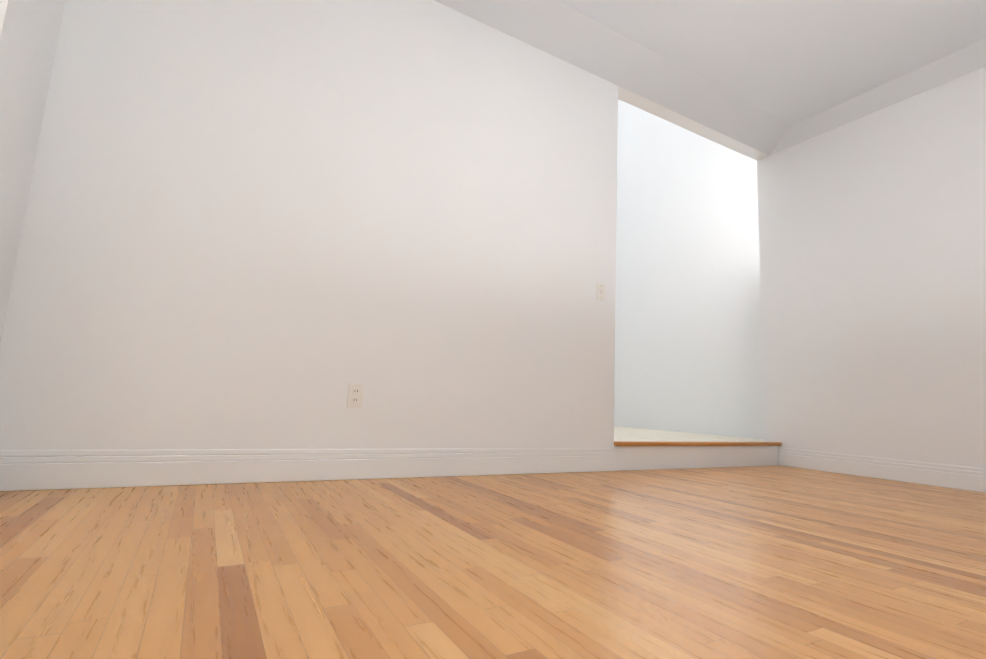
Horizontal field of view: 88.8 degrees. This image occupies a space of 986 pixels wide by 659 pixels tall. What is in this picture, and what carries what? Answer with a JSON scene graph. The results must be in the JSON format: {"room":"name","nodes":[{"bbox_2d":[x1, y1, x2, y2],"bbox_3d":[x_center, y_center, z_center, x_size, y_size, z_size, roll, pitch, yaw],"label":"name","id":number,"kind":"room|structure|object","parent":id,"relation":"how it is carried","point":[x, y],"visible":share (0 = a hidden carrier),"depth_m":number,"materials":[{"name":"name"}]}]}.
{"room":"empty room","nodes":[
{"label":"empty room","id":0,"kind":"room"},
{"bbox_2d":[0,0,64,343],"bbox_3d":[-0.880,-1.136,0.273,0.150,3.050,3.980,7,-9,-29],"label":"wall","id":1,"kind":"structure","parent":0,"point":[29,32],"depth_m":1.83,"materials":[{"name":"paint"}]},
{"bbox_2d":[0,0,778,449],"bbox_3d":[0.509,-1.688,3.508,5.570,5.200,0.120,7,-9,-29],"label":"wall","id":2,"kind":"structure","parent":0,"point":[266,224],"depth_m":2.51,"materials":[{"name":"paint"}]},
{"bbox_2d":[0,448,614,490],"bbox_3d":[-0.533,0.680,2.551,3.062,0.146,0.020,7,-9,-29],"label":"baseboard","id":3,"kind":"structure","parent":2,"relation":"attached to","point":[22,470],"depth_m":2.27,"materials":[{"name":"paint"}]},
{"bbox_2d":[347,383,363,406],"bbox_3d":[-0.685,0.329,2.511,0.072,0.115,0.009,7,-9,-29],"label":"outlet","id":4,"kind":"object","parent":2,"relation":"attached to","point":[355,395],"visible":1,"depth_m":2.51,"materials":[{"name":"white plastic"}]},
{"bbox_2d":[597,283,605,300],"bbox_3d":[0.731,-0.254,3.388,0.072,0.115,0.014,7,-9,-29],"label":"light switch","id":5,"kind":"object","parent":2,"relation":"attached to","point":[600,291],"visible":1,"depth_m":3.39,"materials":[{"name":"white plastic"}]},
{"bbox_2d":[614,441,781,445],"bbox_3d":[1.762,0.878,3.867,2.237,0.028,0.067,7,-9,-29],"label":"trim","id":6,"kind":"structure","parent":2,"relation":"attached to","point":[665,443],"depth_m":3.66,"materials":[{"name":"brown wood"}]},
{"bbox_2d":[0,465,985,658],"bbox_3d":[1.290,0.709,1.298,5.020,0.100,3.980,7,-9,-29],"label":"floor","id":7,"kind":"structure","parent":0,"point":[766,562],"depth_m":1.24,"materials":[{"name":"brown wood"}]},
{"bbox_2d":[614,99,764,439],"bbox_3d":[2.061,-1.217,6.247,0.120,5.200,3.170,7,-9,-29],"label":"wall","id":8,"kind":"structure","parent":0,"point":[688,341],"depth_m":5.73,"materials":[{"name":"paint"}]},
{"bbox_2d":[614,426,778,470],"bbox_3d":[0.153,1.084,4.883,4.240,0.280,3.410,7,-9,-29],"label":"step","id":9,"kind":"structure","parent":0,"point":[649,457],"depth_m":3.81,"materials":[{"name":"paint"}]},
{"bbox_2d":[434,0,985,155],"bbox_3d":[1.346,-2.203,1.743,4.900,0.310,3.860,7,-9,-29],"label":"ceiling","id":10,"kind":"structure","parent":0,"point":[769,77],"depth_m":3.40,"materials":[{"name":"paint"}]},
{"bbox_2d":[769,66,985,467],"bbox_3d":[3.461,-0.569,2.761,0.120,3.050,3.860,7,-9,-29],"label":"wall","id":11,"kind":"structure","parent":0,"point":[878,219],"depth_m":3.65,"materials":[{"name":"paint"}]},
{"bbox_2d":[778,447,985,492],"bbox_3d":[3.324,0.860,2.532,0.021,0.146,3.830,7,-9,-29],"label":"baseboard","id":12,"kind":"structure","parent":11,"relation":"attached to","point":[924,473],"depth_m":3.50,"materials":[{"name":"paint"}]}
]}

